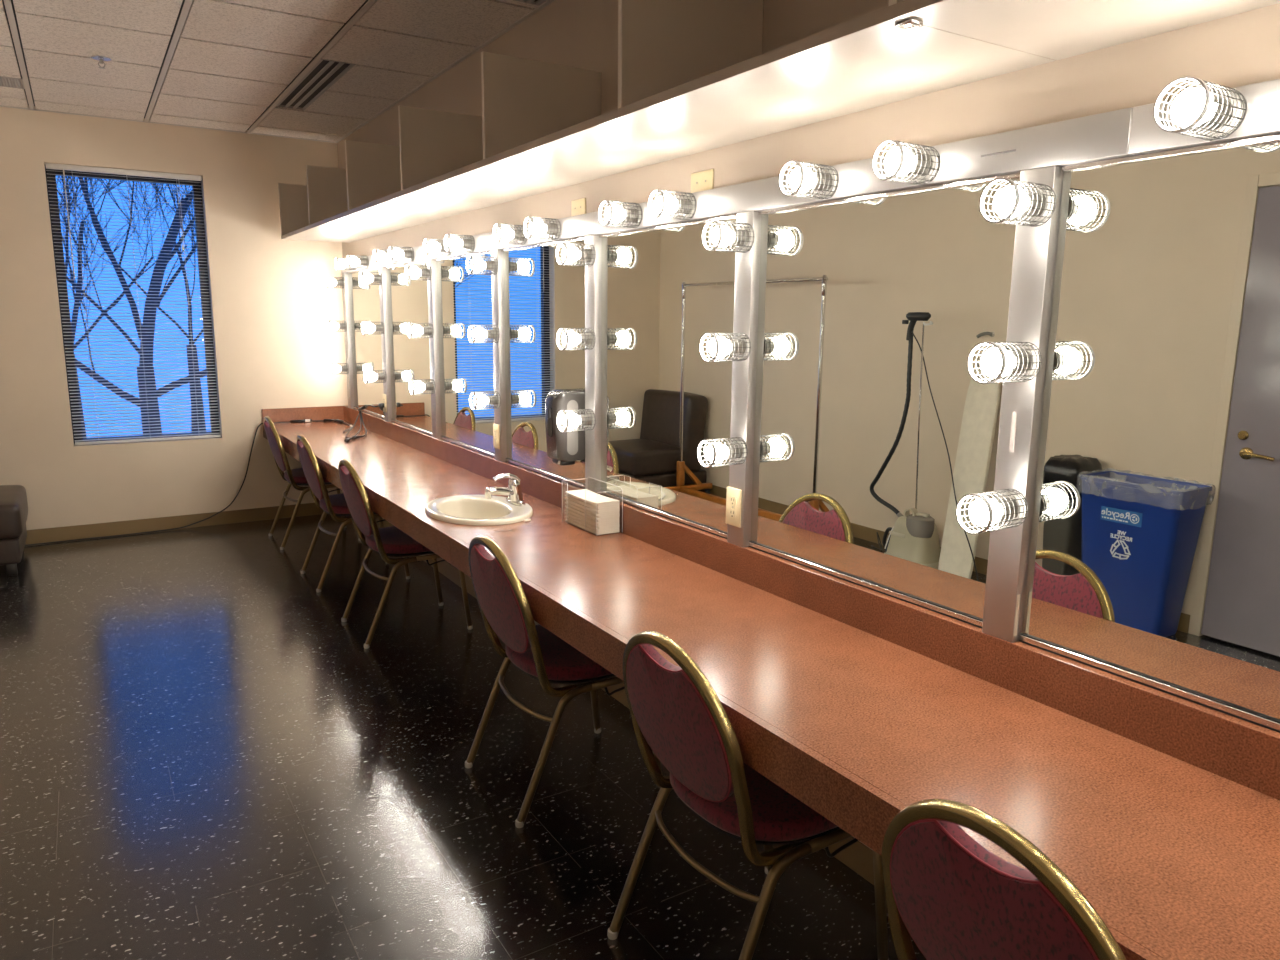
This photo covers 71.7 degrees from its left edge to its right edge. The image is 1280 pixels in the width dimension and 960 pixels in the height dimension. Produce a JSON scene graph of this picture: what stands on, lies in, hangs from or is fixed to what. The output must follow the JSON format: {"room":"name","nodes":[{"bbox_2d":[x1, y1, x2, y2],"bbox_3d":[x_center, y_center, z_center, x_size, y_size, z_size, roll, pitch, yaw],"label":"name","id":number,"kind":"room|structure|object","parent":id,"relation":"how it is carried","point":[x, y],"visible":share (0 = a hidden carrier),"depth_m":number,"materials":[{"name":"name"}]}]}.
{"room":"backstage room","nodes":[
{"label":"backstage room","id":0,"kind":"room"},
{"bbox_2d":[0,106,347,529],"bbox_3d":[-3.435,-1.131,5.906,2.829,2.995,0.200,-6,12,-31],"label":"wall","id":1,"kind":"structure","parent":0,"point":[271,305],"depth_m":6.03,"materials":[{"name":"beige paint"}]},
{"bbox_2d":[45,165,219,443],"bbox_3d":[-3.383,-1.151,5.972,0.885,1.773,0.060,-6,12,-31],"label":"window","id":2,"kind":"structure","parent":1,"relation":"in","point":[206,312],"depth_m":5.86,"materials":[{"name":"black"}]},
{"bbox_2d":[45,163,220,444],"bbox_3d":[-3.326,-1.135,5.881,0.873,1.765,0.044,-6,12,-31],"label":"window blind","id":3,"kind":"object","parent":2,"relation":"attached to","point":[63,167],"visible":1,"depth_m":5.89,"materials":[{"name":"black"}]},
{"bbox_2d":[25,503,323,544],"bbox_3d":[-3.396,0.313,6.081,2.829,0.093,0.006,-6,12,-31],"label":"baseboard","id":4,"kind":"structure","parent":1,"relation":"attached to","point":[44,535],"depth_m":6.13,"materials":[{"name":"brown rubber"}]},
{"bbox_2d":[0,0,554,142],"bbox_3d":[-0.930,-1.627,1.782,3.171,0.124,9.571,-6,12,-31],"label":"ceiling","id":5,"kind":"structure","parent":0,"point":[221,65],"depth_m":4.20,"materials":[{"name":"white"}]},
{"bbox_2d":[0,76,24,88],"bbox_3d":[-3.589,-2.129,4.654,0.583,0.016,0.250,-6,12,-31],"label":"ceiling vent","id":6,"kind":"object","parent":5,"relation":"in","point":[4,81],"visible":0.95,"depth_m":4.78,"materials":[{"name":"grey metal"}]},
{"bbox_2d":[276,58,355,109],"bbox_3d":[-1.778,-2.138,4.801,0.166,0.020,1.173,-6,12,-31],"label":"ceiling vent","id":7,"kind":"object","parent":5,"relation":"in","point":[325,73],"visible":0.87,"depth_m":4.74,"materials":[{"name":"black"}]},
{"bbox_2d":[0,514,926,959],"bbox_3d":[-0.959,1.140,2.288,3.171,0.120,9.571,-6,12,-31],"label":"floor","id":8,"kind":"structure","parent":0,"point":[200,759],"depth_m":2.80,"materials":[{"name":"black tile"}]},
{"bbox_2d":[0,485,27,575],"bbox_3d":[-4.003,0.091,5.100,0.760,0.869,0.736,-6,12,-31],"label":"lounge chair","id":9,"kind":"object","parent":8,"relation":"on","point":[13,498],"visible":1,"depth_m":5.02,"materials":[{"name":"brown leather"}]},
{"bbox_2d":[0,485,27,538],"bbox_3d":[-3.959,0.193,5.147,0.655,0.222,0.724,-6,12,-31],"label":"seat cushion","id":10,"kind":"object","parent":9,"relation":"on","point":[13,498],"depth_m":5.03,"materials":[{"name":"leather"}]},
{"bbox_2d":[25,419,311,545],"bbox_3d":[-3.425,0.019,5.908,2.422,0.731,0.136,-7,13,-35],"label":"extension cord","id":11,"kind":"object","parent":8,"relation":"on","point":[303,420],"visible":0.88,"depth_m":6.26,"materials":[{"name":"black plastic"}]},
{"bbox_2d":[264,416,359,549],"bbox_3d":[-2.188,-0.020,5.905,0.532,0.836,0.437,-6,12,-31],"label":"banquet chair","id":12,"kind":"object","parent":8,"relation":"on","point":[294,477],"visible":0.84,"depth_m":5.70,"materials":[{"name":"red fabric"}]},
{"bbox_2d":[296,435,409,591],"bbox_3d":[-1.641,0.143,5.045,0.532,0.836,0.437,-6,12,-31],"label":"banquet chair","id":13,"kind":"object","parent":8,"relation":"on","point":[335,505],"visible":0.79,"depth_m":4.85,"materials":[{"name":"gold metal"}]},
{"bbox_2d":[338,459,472,648],"bbox_3d":[-1.132,0.295,4.241,0.532,0.836,0.437,-6,12,-31],"label":"banquet chair","id":14,"kind":"object","parent":8,"relation":"on","point":[385,541],"visible":0.85,"depth_m":4.07,"materials":[{"name":"red fabric"}]},
{"bbox_2d":[465,535,661,827],"bbox_3d":[-0.250,0.559,2.848,0.532,0.836,0.437,-6,12,-31],"label":"banquet chair","id":15,"kind":"object","parent":8,"relation":"on","point":[537,652],"visible":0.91,"depth_m":2.67,"materials":[{"name":"red fabric"}]},
{"bbox_2d":[607,631,888,959],"bbox_3d":[0.256,0.712,2.041,0.532,0.836,0.437,-6,12,-31],"label":"banquet chair","id":16,"kind":"object","parent":8,"relation":"on","point":[677,715],"visible":0.92,"depth_m":1.87,"materials":[{"name":"red fabric"}]},
{"bbox_2d":[881,799,1126,959],"bbox_3d":[0.673,0.836,1.381,0.532,0.836,0.437,-6,12,-31],"label":"banquet chair","id":17,"kind":"object","parent":8,"relation":"on","point":[955,898],"visible":0.97,"depth_m":1.21,"materials":[{"name":"gold metal"}]},
{"bbox_2d":[337,0,1279,849],"bbox_3d":[0.322,-0.521,2.784,0.192,2.995,9.571,-6,12,-31],"label":"wall","id":18,"kind":"structure","parent":0,"point":[1241,49],"depth_m":2.27,"materials":[{"name":"beige paint"}]},
{"bbox_2d":[571,198,585,215],"bbox_3d":[-0.237,-1.046,3.416,0.007,0.069,0.112,-6,12,-31],"label":"switch plate","id":19,"kind":"object","parent":18,"relation":"attached to","point":[578,207],"visible":0.79,"depth_m":3.41,"materials":[{"name":"beige plastic"}]},
{"bbox_2d":[374,514,873,884],"bbox_3d":[0.238,0.919,2.970,0.006,0.093,9.214,-6,12,-31],"label":"baseboard","id":20,"kind":"structure","parent":18,"relation":"attached to","point":[858,857],"depth_m":2.46,"materials":[{"name":"brown rubber"}]},
{"bbox_2d":[691,169,713,192],"bbox_3d":[0.191,-0.918,2.740,0.007,0.069,0.116,-6,12,-31],"label":"switch plate","id":21,"kind":"object","parent":18,"relation":"attached to","point":[703,180],"visible":0.77,"depth_m":2.73,"materials":[{"name":"beige plastic"}]},
{"bbox_2d":[341,108,1133,272],"bbox_3d":[-0.609,-1.075,3.973,0.054,0.080,5.699,-6,12,-31],"label":"light bar","id":22,"kind":"object","parent":18,"relation":"attached to","point":[1103,136],"visible":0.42,"depth_m":1.94,"materials":[{"name":"metal"}]},
{"bbox_2d":[346,255,368,268],"bbox_3d":[-1.827,-1.411,5.732,0.124,0.082,0.082,-6,12,-31],"label":"bulb","id":23,"kind":"object","parent":22,"relation":"attached to","point":[353,261],"visible":1,"depth_m":5.72,"materials":[{"name":"white glass"}]},
{"bbox_2d":[373,249,396,263],"bbox_3d":[-1.500,-1.313,5.215,0.124,0.082,0.082,-6,12,-31],"label":"bulb","id":24,"kind":"object","parent":22,"relation":"attached to","point":[381,257],"visible":0.72,"depth_m":5.19,"materials":[{"name":"white glass"}]},
{"bbox_2d":[388,246,413,261],"bbox_3d":[-1.337,-1.264,4.957,0.124,0.082,0.082,-6,12,-31],"label":"bulb","id":25,"kind":"object","parent":22,"relation":"attached to","point":[396,253],"visible":1,"depth_m":4.95,"materials":[{"name":"white glass"}]},
{"bbox_2d":[423,238,451,255],"bbox_3d":[-1.018,-1.169,4.454,0.124,0.082,0.082,-6,12,-31],"label":"bulb","id":26,"kind":"object","parent":22,"relation":"attached to","point":[433,246],"visible":0.85,"depth_m":4.44,"materials":[{"name":"white glass"}]},
{"bbox_2d":[444,234,474,252],"bbox_3d":[-0.855,-1.120,4.196,0.124,0.082,0.082,-6,12,-31],"label":"bulb","id":27,"kind":"object","parent":22,"relation":"attached to","point":[455,243],"visible":1,"depth_m":4.19,"materials":[{"name":"white glass"}]},
{"bbox_2d":[492,223,526,244],"bbox_3d":[-0.543,-1.027,3.704,0.124,0.082,0.082,-6,12,-31],"label":"bulb","id":28,"kind":"object","parent":22,"relation":"attached to","point":[505,233],"visible":0.98,"depth_m":3.69,"materials":[{"name":"white glass"}]},
{"bbox_2d":[512,227,526,243],"bbox_3d":[-0.512,-1.030,3.723,0.050,0.072,0.072,-6,12,-31],"label":"socket","id":29,"kind":"object","parent":28,"relation":"attached to","point":[517,235],"depth_m":3.71,"materials":[{"name":"grey"}]},
{"bbox_2d":[523,217,560,239],"bbox_3d":[-0.380,-0.978,3.446,0.124,0.082,0.082,-6,12,-31],"label":"bulb","id":30,"kind":"object","parent":22,"relation":"attached to","point":[536,227],"visible":1,"depth_m":3.44,"materials":[{"name":"white glass"}]},
{"bbox_2d":[544,220,559,238],"bbox_3d":[-0.349,-0.981,3.466,0.050,0.072,0.072,-6,12,-31],"label":"socket","id":31,"kind":"object","parent":30,"relation":"attached to","point":[553,229],"depth_m":3.45,"materials":[{"name":"grey ceramic"}]},
{"bbox_2d":[598,200,641,227],"bbox_3d":[-0.065,-0.884,2.949,0.124,0.082,0.082,-6,12,-31],"label":"bulb","id":32,"kind":"object","parent":22,"relation":"attached to","point":[614,213],"visible":1,"depth_m":2.94,"materials":[{"name":"white glass"}]},
{"bbox_2d":[623,205,641,226],"bbox_3d":[-0.034,-0.887,2.968,0.050,0.072,0.072,-6,12,-31],"label":"socket","id":33,"kind":"object","parent":32,"relation":"attached to","point":[633,215],"depth_m":2.95,"materials":[{"name":"grey"}]},
{"bbox_2d":[648,189,695,219],"bbox_3d":[0.098,-0.835,2.691,0.124,0.082,0.082,-6,12,-31],"label":"bulb","id":34,"kind":"object","parent":22,"relation":"attached to","point":[666,204],"visible":1,"depth_m":2.68,"materials":[{"name":"white glass"}]},
{"bbox_2d":[674,194,695,218],"bbox_3d":[0.129,-0.838,2.710,0.050,0.072,0.072,-6,12,-31],"label":"socket","id":35,"kind":"object","parent":34,"relation":"attached to","point":[686,206],"depth_m":2.69,"materials":[{"name":"grey ceramic"}]},
{"bbox_2d":[779,160,838,198],"bbox_3d":[0.417,-0.739,2.187,0.124,0.082,0.082,-6,12,-31],"label":"bulb","id":36,"kind":"object","parent":22,"relation":"attached to","point":[802,179],"visible":1,"depth_m":2.17,"materials":[{"name":"white glass"}]},
{"bbox_2d":[811,167,837,197],"bbox_3d":[0.448,-0.743,2.207,0.050,0.072,0.072,-6,12,-31],"label":"socket","id":37,"kind":"object","parent":36,"relation":"attached to","point":[827,182],"depth_m":2.19,"materials":[{"name":"grey metal"}]},
{"bbox_2d":[872,139,939,184],"bbox_3d":[0.580,-0.691,1.929,0.124,0.082,0.082,-6,12,-31],"label":"bulb","id":38,"kind":"object","parent":22,"relation":"attached to","point":[900,161],"visible":1,"depth_m":1.92,"materials":[{"name":"white glass"}]},
{"bbox_2d":[910,148,938,182],"bbox_3d":[0.611,-0.694,1.949,0.050,0.072,0.072,-6,12,-31],"label":"socket","id":39,"kind":"object","parent":38,"relation":"attached to","point":[928,162],"depth_m":1.93,"materials":[{"name":"grey"}]},
{"bbox_2d":[262,406,1279,959],"bbox_3d":[-0.444,0.269,3.377,0.616,0.412,7.620,-6,12,-31],"label":"countertop","id":40,"kind":"structure","parent":18,"relation":"attached to","point":[863,705],"depth_m":1.77,"materials":[{"name":"laminate"}]},
{"bbox_2d":[342,272,354,407],"bbox_3d":[-2.102,-1.004,6.410,0.045,0.967,0.076,-6,12,-31],"label":"post","id":41,"kind":"object","parent":40,"relation":"on","point":[346,302],"visible":0.57,"depth_m":6.38,"materials":[{"name":"metal"}]},
{"bbox_2d":[324,276,344,288],"bbox_3d":[-2.166,-1.401,6.285,0.124,0.082,0.082,-6,12,-31],"label":"bulb","id":42,"kind":"object","parent":41,"relation":"attached to","point":[331,282],"visible":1,"depth_m":6.27,"materials":[{"name":"white glass"}]},
{"bbox_2d":[344,403,384,441],"bbox_3d":[-1.794,-0.401,5.782,0.249,0.219,0.641,-2,11,-16],"label":"cord","id":43,"kind":"object","parent":40,"relation":"on","point":[381,405],"visible":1,"depth_m":5.84,"materials":[{"name":"black plastic"}]},
{"bbox_2d":[347,268,384,418],"bbox_3d":[-1.845,-0.941,6.025,0.038,0.987,0.855,-6,12,-31],"label":"wall mirror","id":44,"kind":"object","parent":40,"relation":"on","point":[364,299],"visible":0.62,"depth_m":6.07,"materials":[{"name":"clear glass"}]},
{"bbox_2d":[378,267,391,421],"bbox_3d":[-1.609,-0.856,5.631,0.045,0.967,0.076,-6,12,-31],"label":"post","id":45,"kind":"object","parent":40,"relation":"on","point":[382,288],"visible":0.59,"depth_m":5.60,"materials":[{"name":"metal"}]},
{"bbox_2d":[359,271,382,284],"bbox_3d":[-1.672,-1.253,5.506,0.124,0.082,0.082,-6,12,-31],"label":"bulb","id":46,"kind":"object","parent":45,"relation":"attached to","point":[366,278],"visible":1,"depth_m":5.49,"materials":[{"name":"white glass"}]},
{"bbox_2d":[361,321,384,334],"bbox_3d":[-1.675,-0.953,5.561,0.124,0.082,0.082,-6,12,-31],"label":"bulb","id":47,"kind":"object","parent":45,"relation":"attached to","point":[369,328],"visible":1,"depth_m":5.55,"materials":[{"name":"white glass"}]},
{"bbox_2d":[363,370,386,382],"bbox_3d":[-1.679,-0.655,5.615,0.124,0.082,0.082,-6,12,-31],"label":"bulb","id":48,"kind":"object","parent":45,"relation":"attached to","point":[371,375],"visible":1,"depth_m":5.60,"materials":[{"name":"white glass"}]},
{"bbox_2d":[384,261,431,435],"bbox_3d":[-1.355,-0.794,5.249,0.038,0.987,0.846,-6,12,-31],"label":"wall mirror","id":49,"kind":"object","parent":40,"relation":"on","point":[407,299],"visible":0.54,"depth_m":5.29,"materials":[{"name":"clear glass"}]},
{"bbox_2d":[427,259,441,438],"bbox_3d":[-1.120,-0.710,4.859,0.045,0.967,0.076,-6,12,-31],"label":"post","id":50,"kind":"object","parent":40,"relation":"on","point":[432,284],"visible":0.67,"depth_m":4.83,"materials":[{"name":"metal"}]},
{"bbox_2d":[405,264,431,280],"bbox_3d":[-1.184,-1.107,4.734,0.124,0.082,0.082,-6,12,-31],"label":"bulb","id":51,"kind":"object","parent":50,"relation":"attached to","point":[414,272],"visible":1,"depth_m":4.72,"materials":[{"name":"white glass"}]},
{"bbox_2d":[407,323,433,337],"bbox_3d":[-1.187,-0.807,4.789,0.124,0.082,0.082,-6,12,-31],"label":"bulb","id":52,"kind":"object","parent":50,"relation":"attached to","point":[415,330],"visible":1,"depth_m":4.78,"materials":[{"name":"white glass"}]},
{"bbox_2d":[409,379,435,394],"bbox_3d":[-1.190,-0.509,4.843,0.124,0.082,0.082,-6,12,-31],"label":"bulb","id":53,"kind":"object","parent":50,"relation":"attached to","point":[418,386],"visible":1,"depth_m":4.83,"materials":[{"name":"white glass"}]},
{"bbox_2d":[434,251,494,457],"bbox_3d":[-0.873,-0.650,4.489,0.038,0.987,0.819,-6,12,-31],"label":"wall mirror","id":54,"kind":"object","parent":40,"relation":"on","point":[464,299],"visible":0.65,"depth_m":4.51,"materials":[{"name":"clear glass"}]},
{"bbox_2d":[425,495,532,531],"bbox_3d":[-0.653,0.181,3.594,0.410,0.150,0.544,-6,12,-31],"label":"sink","id":55,"kind":"object","parent":40,"relation":"in","point":[457,509],"visible":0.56,"depth_m":3.68,"materials":[{"name":"beige ceramic"}]},
{"bbox_2d":[491,249,506,461],"bbox_3d":[-0.646,-0.568,4.110,0.045,0.967,0.076,-6,12,-31],"label":"post","id":56,"kind":"object","parent":40,"relation":"on","point":[498,279],"visible":0.76,"depth_m":4.08,"materials":[{"name":"metal"}]},
{"bbox_2d":[466,255,497,274],"bbox_3d":[-0.710,-0.965,3.985,0.124,0.082,0.082,-6,12,-31],"label":"bulb","id":57,"kind":"object","parent":56,"relation":"attached to","point":[477,265],"visible":1,"depth_m":3.98,"materials":[{"name":"white glass"}]},
{"bbox_2d":[484,258,497,272],"bbox_3d":[-0.678,-0.968,4.004,0.050,0.072,0.072,-6,12,-31],"label":"socket","id":58,"kind":"object","parent":57,"relation":"attached to","point":[491,265],"depth_m":3.99,"materials":[{"name":"grey"}]},
{"bbox_2d":[467,325,499,342],"bbox_3d":[-0.713,-0.665,4.040,0.124,0.082,0.082,-6,12,-31],"label":"bulb","id":59,"kind":"object","parent":56,"relation":"attached to","point":[479,333],"visible":1,"depth_m":4.03,"materials":[{"name":"white glass"}]},
{"bbox_2d":[469,391,500,409],"bbox_3d":[-0.716,-0.367,4.094,0.124,0.082,0.082,-6,12,-31],"label":"bulb","id":60,"kind":"object","parent":56,"relation":"attached to","point":[480,400],"visible":1,"depth_m":4.08,"materials":[{"name":"white glass"}]},
{"bbox_2d":[487,392,499,407],"bbox_3d":[-0.684,-0.370,4.114,0.050,0.072,0.072,-6,12,-31],"label":"socket","id":61,"kind":"object","parent":60,"relation":"attached to","point":[494,399],"depth_m":4.10,"materials":[{"name":"grey metal"}]},
{"bbox_2d":[485,473,525,505],"bbox_3d":[-0.552,0.032,3.651,0.163,0.128,0.138,0,10,-4],"label":"faucet","id":62,"kind":"object","parent":40,"relation":"on","point":[515,497],"visible":1,"depth_m":3.62,"materials":[{"name":"silver metal"}]},
{"bbox_2d":[501,237,584,488],"bbox_3d":[-0.399,-0.508,3.739,0.038,0.987,0.821,-6,12,-31],"label":"wall mirror","id":63,"kind":"object","parent":40,"relation":"on","point":[542,296],"visible":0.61,"depth_m":3.78,"materials":[{"name":"silver glass"}]},
{"bbox_2d":[545,389,584,465],"bbox_3d":[-0.301,-0.207,3.499,0.121,0.292,0.131,-6,12,-31],"label":"soap dispenser","id":64,"kind":"object","parent":63,"relation":"attached to","point":[564,448],"visible":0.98,"depth_m":3.45,"materials":[{"name":"grey plastic"}]},
{"bbox_2d":[562,477,622,535],"bbox_3d":[-0.181,0.094,3.308,0.110,0.169,0.272,-6,12,-31],"label":"towel holder","id":65,"kind":"object","parent":40,"relation":"on","point":[589,477],"visible":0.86,"depth_m":3.24,"materials":[{"name":"clear plastic"}]},
{"bbox_2d":[565,489,619,534],"bbox_3d":[-0.181,0.116,3.311,0.094,0.118,0.254,-6,12,-31],"label":"towel stack","id":66,"kind":"object","parent":65,"relation":"in","point":[608,509],"visible":0.97,"depth_m":3.23,"materials":[{"name":"beige paper"}]},
{"bbox_2d":[585,235,601,493],"bbox_3d":[-0.171,-0.426,3.359,0.045,0.967,0.076,-6,12,-31],"label":"post","id":67,"kind":"object","parent":40,"relation":"on","point":[592,273],"visible":0.55,"depth_m":3.33,"materials":[{"name":"metal"}]},
{"bbox_2d":[556,242,595,265],"bbox_3d":[-0.234,-0.823,3.234,0.124,0.082,0.082,-6,12,-31],"label":"bulb","id":68,"kind":"object","parent":67,"relation":"attached to","point":[570,254],"visible":1,"depth_m":3.22,"materials":[{"name":"white glass"}]},
{"bbox_2d":[578,245,594,263],"bbox_3d":[-0.203,-0.826,3.253,0.050,0.072,0.072,-6,12,-31],"label":"socket","id":69,"kind":"object","parent":68,"relation":"attached to","point":[587,255],"depth_m":3.24,"materials":[{"name":"grey"}]},
{"bbox_2d":[556,328,595,349],"bbox_3d":[-0.237,-0.523,3.289,0.124,0.082,0.082,-6,12,-31],"label":"bulb","id":70,"kind":"object","parent":67,"relation":"attached to","point":[570,338],"visible":1,"depth_m":3.28,"materials":[{"name":"white glass"}]},
{"bbox_2d":[578,329,594,347],"bbox_3d":[-0.206,-0.526,3.308,0.050,0.072,0.072,-6,12,-31],"label":"socket","id":71,"kind":"object","parent":70,"relation":"attached to","point":[587,338],"depth_m":3.29,"materials":[{"name":"grey metal"}]},
{"bbox_2d":[557,409,595,431],"bbox_3d":[-0.240,-0.225,3.343,0.124,0.082,0.082,-6,12,-31],"label":"bulb","id":72,"kind":"object","parent":67,"relation":"attached to","point":[570,420],"visible":1,"depth_m":3.33,"materials":[{"name":"white glass"}]},
{"bbox_2d":[578,410,594,428],"bbox_3d":[-0.209,-0.228,3.363,0.050,0.072,0.072,-6,12,-31],"label":"socket","id":73,"kind":"object","parent":72,"relation":"attached to","point":[588,419],"depth_m":3.35,"materials":[{"name":"grey metal"}]},
{"bbox_2d":[599,215,736,538],"bbox_3d":[0.080,-0.365,2.983,0.038,0.987,0.831,-6,12,-31],"label":"wall mirror","id":74,"kind":"object","parent":40,"relation":"on","point":[662,290],"visible":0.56,"depth_m":2.96,"materials":[{"name":"silver glass"}]},
{"bbox_2d":[727,211,760,546],"bbox_3d":[0.310,-0.282,2.599,0.045,0.967,0.076,-6,12,-31],"label":"light bar","id":75,"kind":"object","parent":40,"relation":"on","point":[747,265],"visible":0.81,"depth_m":2.57,"materials":[{"name":"metal"}]},
{"bbox_2d":[697,437,747,467],"bbox_3d":[0.240,-0.081,2.584,0.124,0.082,0.082,-6,12,-31],"label":"bulb","id":76,"kind":"object","parent":75,"relation":"attached to","point":[716,452],"visible":1,"depth_m":2.57,"materials":[{"name":"white glass"}]},
{"bbox_2d":[725,439,746,462],"bbox_3d":[0.272,-0.084,2.603,0.050,0.072,0.072,-6,12,-31],"label":"socket","id":77,"kind":"object","parent":76,"relation":"attached to","point":[737,451],"depth_m":2.58,"materials":[{"name":"grey metal"}]},
{"bbox_2d":[699,333,750,361],"bbox_3d":[0.243,-0.379,2.529,0.124,0.082,0.082,-6,12,-31],"label":"bulb","id":78,"kind":"object","parent":75,"relation":"attached to","point":[718,347],"visible":1,"depth_m":2.52,"materials":[{"name":"white glass"}]},
{"bbox_2d":[728,335,749,358],"bbox_3d":[0.275,-0.382,2.548,0.050,0.072,0.072,-6,12,-31],"label":"socket","id":79,"kind":"object","parent":78,"relation":"attached to","point":[740,349],"depth_m":2.53,"materials":[{"name":"grey metal"}]},
{"bbox_2d":[702,220,754,252],"bbox_3d":[0.247,-0.679,2.474,0.124,0.082,0.082,-6,12,-31],"label":"bulb","id":80,"kind":"object","parent":75,"relation":"attached to","point":[722,236],"visible":1,"depth_m":2.46,"materials":[{"name":"white glass"}]},
{"bbox_2d":[731,225,753,250],"bbox_3d":[0.278,-0.682,2.494,0.050,0.072,0.072,-6,12,-31],"label":"socket","id":81,"kind":"object","parent":80,"relation":"attached to","point":[744,238],"depth_m":2.48,"materials":[{"name":"grey"}]},
{"bbox_2d":[726,486,741,527],"bbox_3d":[0.280,0.081,2.657,0.008,0.115,0.070,-6,12,-31],"label":"power outlet","id":82,"kind":"object","parent":75,"relation":"attached to","point":[733,495],"visible":1,"depth_m":2.65,"materials":[{"name":"beige plastic"}]},
{"bbox_2d":[749,172,1019,627],"bbox_3d":[0.562,-0.221,2.222,0.038,0.987,0.836,-6,12,-31],"label":"wall mirror","id":83,"kind":"object","parent":40,"relation":"on","point":[872,425],"visible":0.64,"depth_m":2.16,"materials":[{"name":"silver glass"}]},
{"bbox_2d":[982,166,1063,642],"bbox_3d":[0.793,-0.138,1.836,0.046,0.967,0.077,-6,12,-31],"label":"light bar","id":84,"kind":"object","parent":40,"relation":"on","point":[1035,248],"visible":0.84,"depth_m":1.81,"materials":[{"name":"metal"}]},
{"bbox_2d":[956,489,1027,533],"bbox_3d":[0.724,0.064,1.820,0.124,0.082,0.082,-6,12,-31],"label":"bulb","id":85,"kind":"object","parent":84,"relation":"attached to","point":[1010,508],"visible":1,"depth_m":1.80,"materials":[{"name":"white glass"}]},
{"bbox_2d":[996,491,1026,524],"bbox_3d":[0.755,0.060,1.839,0.050,0.072,0.072,-6,12,-31],"label":"socket","id":86,"kind":"object","parent":85,"relation":"attached to","point":[1015,503],"depth_m":1.82,"materials":[{"name":"grey metal"}]},
{"bbox_2d":[967,342,1041,383],"bbox_3d":[0.727,-0.234,1.766,0.124,0.082,0.082,-6,12,-31],"label":"bulb","id":87,"kind":"object","parent":84,"relation":"attached to","point":[1023,362],"visible":1,"depth_m":1.75,"materials":[{"name":"white glass"}]},
{"bbox_2d":[1010,344,1039,378],"bbox_3d":[0.758,-0.238,1.785,0.050,0.072,0.072,-6,12,-31],"label":"socket","id":88,"kind":"object","parent":87,"relation":"attached to","point":[1030,357],"depth_m":1.77,"materials":[{"name":"grey metal"}]},
{"bbox_2d":[979,178,1055,226],"bbox_3d":[0.730,-0.534,1.711,0.124,0.082,0.082,-6,12,-31],"label":"bulb","id":89,"kind":"object","parent":84,"relation":"attached to","point":[1036,205],"visible":1,"depth_m":1.70,"materials":[{"name":"white glass"}]},
{"bbox_2d":[1021,186,1054,223],"bbox_3d":[0.761,-0.538,1.730,0.050,0.072,0.072,-6,12,-31],"label":"socket","id":90,"kind":"object","parent":89,"relation":"attached to","point":[1043,206],"depth_m":1.71,"materials":[{"name":"grey"}]},
{"bbox_2d":[1019,134,1279,732],"bbox_3d":[1.045,-0.077,1.459,0.038,0.987,0.835,-6,12,-31],"label":"wall mirror","id":91,"kind":"object","parent":40,"relation":"on","point":[1154,559],"visible":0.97,"depth_m":1.59,"materials":[{"name":"silver glass"}]},
{"bbox_2d":[278,0,1279,242],"bbox_3d":[-0.302,-1.259,3.058,0.453,0.371,7.420,-6,12,-31],"label":"shelf","id":92,"kind":"object","parent":18,"relation":"attached to","point":[694,76],"visible":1,"depth_m":2.33,"materials":[{"name":"laminate"}]},
{"bbox_2d":[343,406,1279,799],"bbox_3d":[-0.196,0.110,3.491,0.048,0.134,7.599,-6,12,-31],"label":"backsplash","id":93,"kind":"structure","parent":18,"relation":"attached to","point":[1247,754],"depth_m":1.98,"materials":[{"name":"laminate"}]},
{"bbox_2d":[1128,79,1279,154],"bbox_3d":[1.360,-0.486,0.862,0.053,0.080,1.755,-6,12,-31],"label":"light bar","id":94,"kind":"object","parent":18,"relation":"attached to","point":[1262,115],"visible":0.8,"depth_m":1.47,"materials":[{"name":"metal"}]},
{"bbox_2d":[1153,76,1245,140],"bbox_3d":[0.900,-0.595,1.424,0.124,0.082,0.082,-6,12,-31],"label":"bulb","id":95,"kind":"object","parent":94,"relation":"attached to","point":[1216,115],"visible":1,"depth_m":1.41,"materials":[{"name":"white glass"}]},
{"bbox_2d":[1197,91,1243,136],"bbox_3d":[0.931,-0.598,1.443,0.050,0.072,0.072,-6,12,-31],"label":"socket","id":96,"kind":"object","parent":95,"relation":"attached to","point":[1233,110],"depth_m":1.43,"materials":[{"name":"grey"}]},
{"label":"outside","id":97,"kind":"structure","parent":0,"visible":0},
{"bbox_3d":[-6.121,0.545,13.260,28.000,0.200,13.579,-6,12,-31],"label":"ground","id":98,"kind":"structure","parent":97,"visible":0},
{"bbox_2d":[56,176,191,436],"bbox_3d":[-8.190,-3.411,12.956,3.640,7.655,2.753,-6,12,-31],"label":"bare tree","id":99,"kind":"object","parent":98,"relation":"on","point":[74,315],"visible":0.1,"depth_m":12.57,"materials":[{"name":"grey plant"}]},
{"bbox_2d":[57,176,205,432],"bbox_3d":[-8.524,-4.593,16.235,4.069,8.794,2.804,0,10,-3],"label":"bare tree","id":100,"kind":"object","parent":98,"relation":"on","point":[95,182],"visible":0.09,"depth_m":16.44,"materials":[{"name":"grey plant"}]},
{"bbox_2d":[57,176,206,434],"bbox_3d":[-5.345,-2.824,9.510,5.982,7.797,2.866,-4,11,-25],"label":"bare tree","id":101,"kind":"object","parent":98,"relation":"on","point":[174,232],"visible":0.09,"depth_m":9.56,"materials":[{"name":"grey plant"}]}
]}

